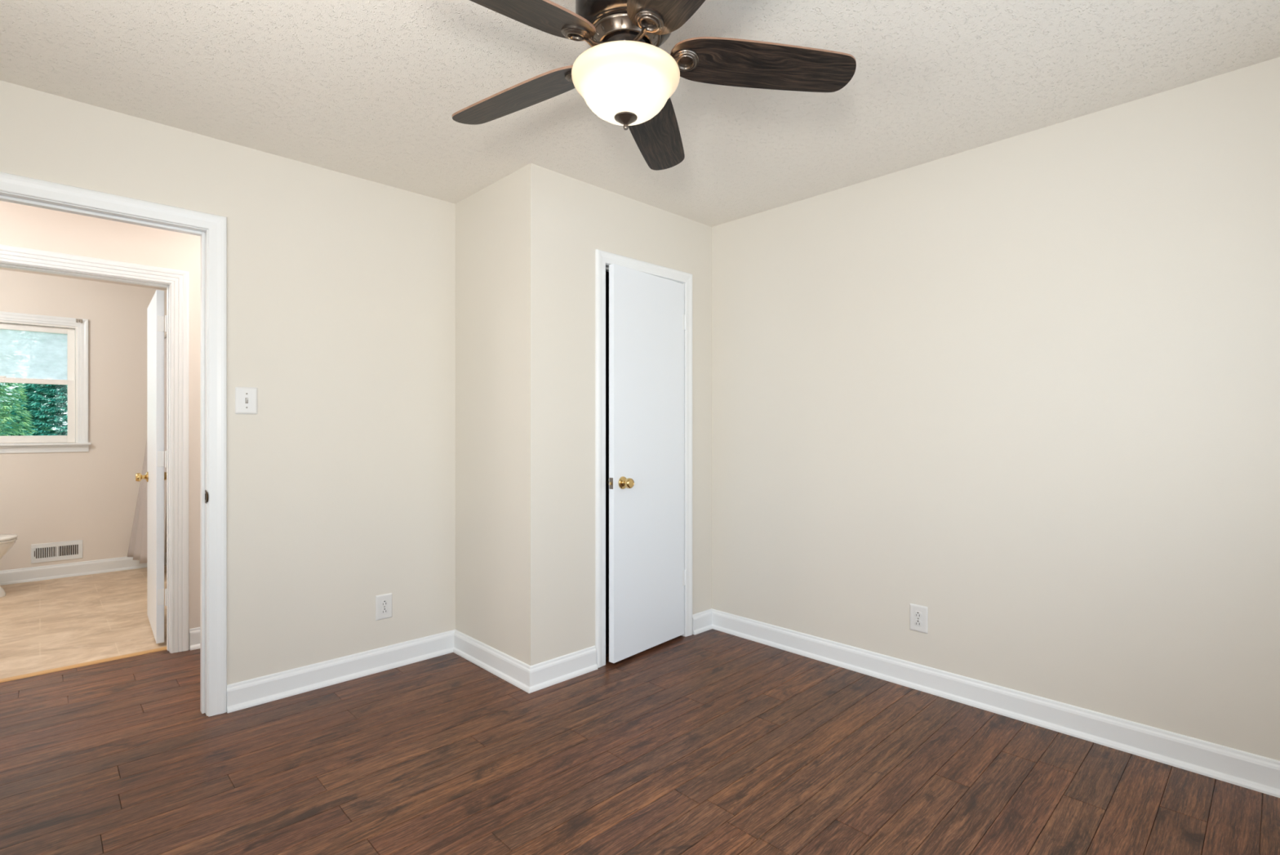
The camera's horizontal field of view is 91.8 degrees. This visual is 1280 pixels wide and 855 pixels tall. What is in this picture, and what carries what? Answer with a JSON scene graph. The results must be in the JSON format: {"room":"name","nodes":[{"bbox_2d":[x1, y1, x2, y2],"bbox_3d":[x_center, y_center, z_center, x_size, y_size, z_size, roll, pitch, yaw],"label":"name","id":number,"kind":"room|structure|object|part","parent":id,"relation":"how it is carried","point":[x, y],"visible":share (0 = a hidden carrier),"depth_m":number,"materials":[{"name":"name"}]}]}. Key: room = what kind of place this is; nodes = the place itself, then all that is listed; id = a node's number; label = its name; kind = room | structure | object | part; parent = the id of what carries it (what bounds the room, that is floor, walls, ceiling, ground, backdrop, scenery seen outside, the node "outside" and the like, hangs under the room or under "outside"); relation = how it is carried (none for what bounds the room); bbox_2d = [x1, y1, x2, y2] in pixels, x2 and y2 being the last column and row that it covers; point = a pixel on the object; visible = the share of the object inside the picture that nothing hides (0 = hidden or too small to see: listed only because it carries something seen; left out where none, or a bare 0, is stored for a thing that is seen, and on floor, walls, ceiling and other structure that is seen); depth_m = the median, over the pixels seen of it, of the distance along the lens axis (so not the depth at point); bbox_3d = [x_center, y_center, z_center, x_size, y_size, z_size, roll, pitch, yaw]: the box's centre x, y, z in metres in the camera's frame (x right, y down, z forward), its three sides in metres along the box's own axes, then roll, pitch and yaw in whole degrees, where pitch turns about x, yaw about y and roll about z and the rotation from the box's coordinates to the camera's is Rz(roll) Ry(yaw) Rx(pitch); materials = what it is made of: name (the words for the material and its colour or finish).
{"room":"empty bedroom","nodes":[
{"label":"empty bedroom","id":0,"kind":"room"},
{"bbox_2d":[0,269,166,570],"bbox_3d":[-4.670,0.017,5.152,3.050,2.487,0.140,0,0,-44],"label":"wall","id":1,"kind":"structure","parent":0,"point":[91,496],"depth_m":5.16,"materials":[{"name":"paint"}]},
{"bbox_2d":[0,311,91,453],"bbox_3d":[-4.972,-0.355,4.822,1.051,1.095,0.175,0,0,-44],"label":"window","id":2,"kind":"structure","parent":1,"relation":"in","point":[67,362],"depth_m":5.02,"materials":[{"name":"paint"}]},
{"bbox_3d":[-4.995,-0.587,4.845,0.775,0.387,0.006,0,0,-44],"label":"pane","id":3,"kind":"part","parent":2,"relation":"part of","materials":[{"name":"clear glass"}]},
{"bbox_3d":[-4.995,-0.592,4.845,0.859,0.458,0.030,0,0,-44],"label":"sash","id":4,"kind":"part","parent":2,"relation":"part of","materials":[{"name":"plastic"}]},
{"bbox_3d":[-4.971,-0.140,4.821,0.859,0.512,0.030,0,0,-44],"label":"sash","id":5,"kind":"part","parent":2,"relation":"part of","materials":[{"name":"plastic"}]},
{"bbox_2d":[75,318,82,322],"bbox_3d":[-4.590,-0.881,5.078,0.042,0.031,0.039,0,0,-44],"label":"curtain rod bracket","id":6,"kind":"object","parent":2,"relation":"attached to","point":[77,319],"visible":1,"depth_m":5.08,"materials":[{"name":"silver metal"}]},
{"bbox_2d":[31,539,82,563],"bbox_3d":[-4.706,0.994,5.011,0.304,0.150,0.019,0,0,-44],"label":"air vent","id":7,"kind":"object","parent":1,"relation":"in","point":[70,549],"visible":1,"depth_m":5.01,"materials":[{"name":"metal"}]},
{"bbox_2d":[0,551,166,585],"bbox_3d":[-4.613,1.154,5.092,3.050,0.112,0.026,0,0,-44],"label":"baseboard","id":8,"kind":"structure","parent":1,"relation":"attached to","point":[9,576],"depth_m":5.05,"materials":[{"name":"paint"}]},
{"bbox_3d":[-3.351,-0.745,4.522,0.056,0.056,2.600,0,0,-44],"label":"shower curtain rod","id":9,"kind":"object","parent":1,"relation":"attached to","visible":0},
{"bbox_2d":[127,337,166,563],"bbox_3d":[-4.012,0.189,5.079,0.234,1.818,0.700,0,0,-44],"label":"shower curtain","id":10,"kind":"object","parent":9,"relation":"hanging from","point":[137,548],"visible":0.18,"depth_m":5.13,"materials":[{"name":"fabric"}]},
{"bbox_2d":[0,200,200,648],"bbox_3d":[-2.790,0.017,3.172,3.600,2.487,0.120,0,0,-44],"label":"wall","id":11,"kind":"structure","parent":0,"point":[21,225],"depth_m":3.29,"materials":[{"name":"paint"}]},
{"bbox_2d":[0,244,188,653],"bbox_3d":[-2.840,0.176,3.110,0.927,2.065,0.140,0,0,-44],"label":"door frame","id":12,"kind":"structure","parent":11,"relation":"attached to","point":[178,279],"depth_m":3.35,"materials":[{"name":"paint"}]},
{"bbox_2d":[135,289,166,643],"bbox_3d":[-2.880,0.212,3.687,0.157,1.956,0.760,0,0,-42],"label":"door","id":13,"kind":"structure","parent":11,"relation":"in","point":[155,475],"depth_m":3.47,"materials":[{"name":"paint"}]},
{"bbox_3d":[-3.123,0.305,3.888,0.061,0.065,0.065,0,0,-42],"label":"knob","id":14,"kind":"part","parent":13,"relation":"part of","materials":[{"name":"gold metal"}]},
{"bbox_3d":[-2.897,0.212,3.706,0.035,1.956,0.710,0,0,-42],"label":"panel","id":15,"kind":"part","parent":13,"relation":"part of","materials":[{"name":"paint"}]},
{"bbox_3d":[-3.051,0.305,3.952,0.061,0.065,0.065,0,0,-42],"label":"knob","id":16,"kind":"part","parent":13,"relation":"part of","materials":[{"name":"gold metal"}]},
{"bbox_2d":[189,626,200,649],"bbox_3d":[-1.953,1.154,3.880,1.412,0.112,0.026,0,0,-44],"label":"baseboard","id":17,"kind":"structure","parent":11,"relation":"attached to","point":[194,633],"depth_m":3.40,"materials":[{"name":"paint"}]},
{"bbox_2d":[0,80,455,684],"bbox_3d":[-1.983,0.017,2.530,2.797,2.487,0.115,0,0,-44],"label":"wall","id":18,"kind":"structure","parent":0,"point":[341,286],"depth_m":2.90,"materials":[{"name":"paint"}]},
{"bbox_2d":[0,172,226,715],"bbox_3d":[-2.130,0.153,2.376,0.906,2.111,0.132,0,0,-44],"label":"door frame","id":19,"kind":"structure","parent":18,"relation":"attached to","point":[216,225],"depth_m":2.61,"materials":[{"name":"paint"}]},
{"bbox_3d":[-1.825,0.288,2.612,0.006,0.056,0.047,0,0,-44],"label":"plate","id":20,"kind":"part","parent":19,"relation":"part of","materials":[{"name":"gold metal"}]},
{"bbox_2d":[235,386,257,413],"bbox_3d":[-1.712,-0.121,2.701,0.084,0.118,0.017,0,0,-44],"label":"light switch","id":21,"kind":"object","parent":18,"relation":"attached to","point":[246,397],"visible":1,"depth_m":2.70,"materials":[{"name":"plastic"}]},
{"bbox_2d":[226,629,454,712],"bbox_3d":[-1.382,1.154,3.014,1.059,0.112,0.026,0,0,-44],"label":"baseboard","id":22,"kind":"structure","parent":18,"relation":"attached to","point":[251,692],"depth_m":2.94,"materials":[{"name":"paint"}]},
{"bbox_2d":[375,592,391,620],"bbox_3d":[-1.286,0.896,3.118,0.082,0.124,0.010,0,0,-44],"label":"electrical outlet","id":23,"kind":"object","parent":18,"relation":"attached to","point":[383,602],"visible":1,"depth_m":3.11,"materials":[{"name":"plastic"}]},
{"bbox_2d":[381,607,387,613],"bbox_3d":[-1.284,0.915,3.116,0.034,0.028,0.003,0,0,-44],"label":"socket","id":24,"kind":"object","parent":23,"relation":"attached to","point":[384,610],"depth_m":3.12,"materials":[{"name":"plastic"}]},
{"bbox_2d":[381,600,387,605],"bbox_3d":[-1.284,0.876,3.116,0.034,0.028,0.003,0,0,-44],"label":"socket","id":25,"kind":"object","parent":23,"relation":"attached to","point":[384,602],"depth_m":3.11,"materials":[{"name":"plastic"}]},
{"bbox_2d":[455,163,548,665],"bbox_3d":[-0.722,0.017,3.166,0.100,2.487,0.725,0,0,-44],"label":"wall","id":26,"kind":"structure","parent":0,"point":[502,228],"depth_m":3.03,"materials":[{"name":"paint"}]},
{"bbox_2d":[453,629,530,693],"bbox_3d":[-0.758,1.154,3.113,0.026,0.112,0.751,0,0,-44],"label":"baseboard","id":27,"kind":"structure","parent":26,"relation":"attached to","point":[513,670],"depth_m":3.08,"materials":[{"name":"paint"}]},
{"bbox_2d":[605,271,608,608],"bbox_3d":[-0.284,0.017,3.701,1.273,2.487,0.685,0,0,-44],"label":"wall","id":28,"kind":"structure","parent":0,"point":[606,273],"depth_m":4.16,"materials":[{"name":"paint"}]},
{"bbox_2d":[548,169,711,659],"bbox_3d":[-0.033,0.017,3.398,1.213,2.487,0.100,0,0,-44],"label":"wall","id":29,"kind":"structure","parent":0,"point":[584,218],"depth_m":3.09,"materials":[{"name":"paint"}]},
{"bbox_2d":[528,644,598,693],"bbox_3d":[-0.368,1.154,2.986,0.411,0.112,0.026,0,0,-44],"label":"baseboard","id":30,"kind":"structure","parent":29,"relation":"attached to","point":[548,673],"depth_m":2.98,"materials":[{"name":"paint"}]},
{"bbox_2d":[595,248,692,667],"bbox_3d":[0.009,0.151,3.426,0.733,2.115,0.117,0,0,-44],"label":"door frame","id":31,"kind":"structure","parent":29,"relation":"attached to","point":[602,257],"depth_m":3.17,"materials":[{"name":"paint"}]},
{"bbox_2d":[606,263,686,662],"bbox_3d":[0.050,0.178,3.386,0.157,2.028,0.617,0,0,41],"label":"door","id":32,"kind":"structure","parent":29,"relation":"in","point":[647,319],"depth_m":3.34,"materials":[{"name":"paint"}]},
{"bbox_3d":[-0.146,0.280,3.159,0.025,0.058,0.002,0,0,41],"label":"latch plate","id":33,"kind":"part","parent":32,"relation":"part of","materials":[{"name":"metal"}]},
{"bbox_3d":[-0.067,0.280,3.178,0.061,0.065,0.065,0,0,41],"label":"knob","id":34,"kind":"part","parent":32,"relation":"part of","materials":[{"name":"gold metal"}]},
{"bbox_2d":[692,608,712,634],"bbox_3d":[0.380,1.154,3.709,0.186,0.112,0.026,0,0,-44],"label":"baseboard","id":35,"kind":"structure","parent":29,"relation":"attached to","point":[702,620],"depth_m":3.70,"materials":[{"name":"paint"}]},
{"bbox_2d":[0,564,1279,854],"bbox_3d":[-1.533,1.239,2.789,4.275,0.062,7.658,0,0,-44],"label":"floor","id":36,"kind":"structure","parent":0,"point":[712,741],"depth_m":2.23,"materials":[{"name":"laminate"}]},
{"bbox_2d":[0,533,17,597],"bbox_3d":[-4.840,0.823,4.250,0.813,0.775,0.460,0,0,-44],"label":"toilet","id":37,"kind":"object","parent":36,"relation":"on","point":[6,540],"visible":1,"depth_m":4.44,"materials":[{"name":"ceramic"}]},
{"bbox_3d":[-4.744,0.807,4.344,0.541,0.018,0.382,0,0,-44],"label":"seat","id":38,"kind":"part","parent":37,"relation":"part of","materials":[{"name":"ceramic"}]},
{"bbox_3d":[-4.743,0.785,4.344,0.543,0.022,0.384,0,0,-44],"label":"lid","id":39,"kind":"part","parent":37,"relation":"part of","materials":[{"name":"plastic"}]},
{"bbox_2d":[0,646,166,682],"bbox_3d":[-2.884,1.205,3.140,0.820,0.010,0.044,0,0,-44],"label":"threshold","id":40,"kind":"object","parent":36,"relation":"on","point":[50,670],"visible":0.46,"depth_m":3.16,"materials":[{"name":"brown wood"}]},
{"bbox_2d":[0,0,1279,289],"bbox_3d":[-1.643,-1.267,2.713,4.710,0.080,7.855,0,0,-44],"label":"ceiling","id":41,"kind":"structure","parent":0,"point":[369,90],"depth_m":2.18,"materials":[{"name":"white paint"}]},
{"bbox_2d":[451,0,856,170],"bbox_3d":[-0.079,-1.032,1.715,1.225,0.389,1.258,0,0,-44],"label":"ceiling fan","id":42,"kind":"object","parent":41,"relation":"hanging from","point":[624,77],"visible":1,"depth_m":1.71,"materials":[{"name":"brown wood"}]},
{"bbox_3d":[-0.374,-1.036,1.941,0.534,0.007,0.160,-2,12,31],"label":"blade","id":43,"kind":"part","parent":42,"relation":"part of","materials":[{"name":"brown wood"}]},
{"bbox_3d":[-0.336,-1.033,1.484,0.534,0.006,0.160,-4,15,-41],"label":"blade","id":44,"kind":"part","parent":42,"relation":"part of","materials":[{"name":"brown wood"}]},
{"bbox_3d":[-0.040,-0.934,1.738,0.303,0.128,0.303,0,0,-44],"label":"lamp shade","id":45,"kind":"part","parent":42,"relation":"part of","materials":[{"name":"white glass"}]},
{"bbox_3d":[0.050,-1.024,2.118,0.160,0.006,0.534,-13,-8,12],"label":"blade","id":46,"kind":"part","parent":42,"relation":"part of","materials":[{"name":"brown wood"}]},
{"bbox_3d":[0.111,-1.033,1.378,0.160,0.007,0.534,14,-3,-23],"label":"blade","id":47,"kind":"part","parent":42,"relation":"part of","materials":[{"name":"brown wood"}]},
{"bbox_3d":[0.350,-1.033,1.770,0.534,0.006,0.160,3,-13,-5],"label":"blade","id":48,"kind":"part","parent":42,"relation":"part of","materials":[{"name":"brown wood"}]},
{"bbox_2d":[711,57,1279,760],"bbox_3d":[1.574,0.017,2.691,0.115,2.487,3.350,0,0,-44],"label":"wall","id":49,"kind":"structure","parent":0,"point":[1023,390],"depth_m":2.55,"materials":[{"name":"paint"}]},
{"bbox_2d":[909,603,928,633],"bbox_3d":[1.296,0.885,2.889,0.010,0.124,0.082,0,0,-44],"label":"electrical outlet","id":50,"kind":"object","parent":49,"relation":"attached to","point":[918,614],"visible":1,"depth_m":2.88,"materials":[{"name":"plastic"}]},
{"bbox_2d":[914,618,921,626],"bbox_3d":[1.294,0.904,2.887,0.003,0.028,0.034,0,0,-44],"label":"socket","id":51,"kind":"object","parent":50,"relation":"attached to","point":[917,622],"depth_m":2.89,"materials":[{"name":"plastic"}]},
{"bbox_2d":[914,610,921,617],"bbox_3d":[1.294,0.866,2.887,0.003,0.028,0.034,0,0,-44],"label":"socket","id":52,"kind":"object","parent":50,"relation":"attached to","point":[917,614],"depth_m":2.89,"materials":[{"name":"plastic"}]},
{"bbox_2d":[711,608,1279,797],"bbox_3d":[1.518,1.154,2.648,0.026,0.112,3.135,0,0,-44],"label":"baseboard","id":53,"kind":"structure","parent":49,"relation":"attached to","point":[1260,773],"depth_m":2.54,"materials":[{"name":"paint"}]},
{"label":"outside","id":54,"kind":"structure","parent":0,"visible":0},
{"bbox_3d":[-23.458,1.885,24.251,50.000,0.150,52.520,0,0,-44],"label":"ground","id":55,"kind":"structure","parent":54,"visible":0},
{"bbox_2d":[0,354,37,435],"bbox_3d":[-9.608,-1.175,8.527,2.487,5.972,2.469,0,0,-44],"label":"conifer tree","id":56,"kind":"object","parent":55,"relation":"on","point":[20,389],"visible":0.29,"depth_m":8.90,"materials":[{"name":"green plant"}]},
{"bbox_2d":[0,401,53,433],"bbox_3d":[-14.704,0.639,14.695,2.800,2.520,2.796,0,0,-44],"label":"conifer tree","id":57,"kind":"object","parent":55,"relation":"on","point":[11,403],"visible":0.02,"depth_m":14.41,"materials":[{"name":"green plant"}]},
{"bbox_2d":[0,337,67,435],"bbox_3d":[-10.888,-0.831,12.299,3.345,5.282,3.386,0,0,-44],"label":"conifer tree","id":58,"kind":"object","parent":55,"relation":"on","point":[40,418],"visible":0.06,"depth_m":11.42,"materials":[{"name":"green plant"}]},
{"bbox_2d":[0,330,67,427],"bbox_3d":[-18.894,-0.677,19.280,5.171,4.976,5.283,0,0,-44],"label":"tree","id":59,"kind":"object","parent":55,"relation":"on","point":[24,335],"visible":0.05,"depth_m":18.93,"materials":[{"name":"green plant"}]}
]}

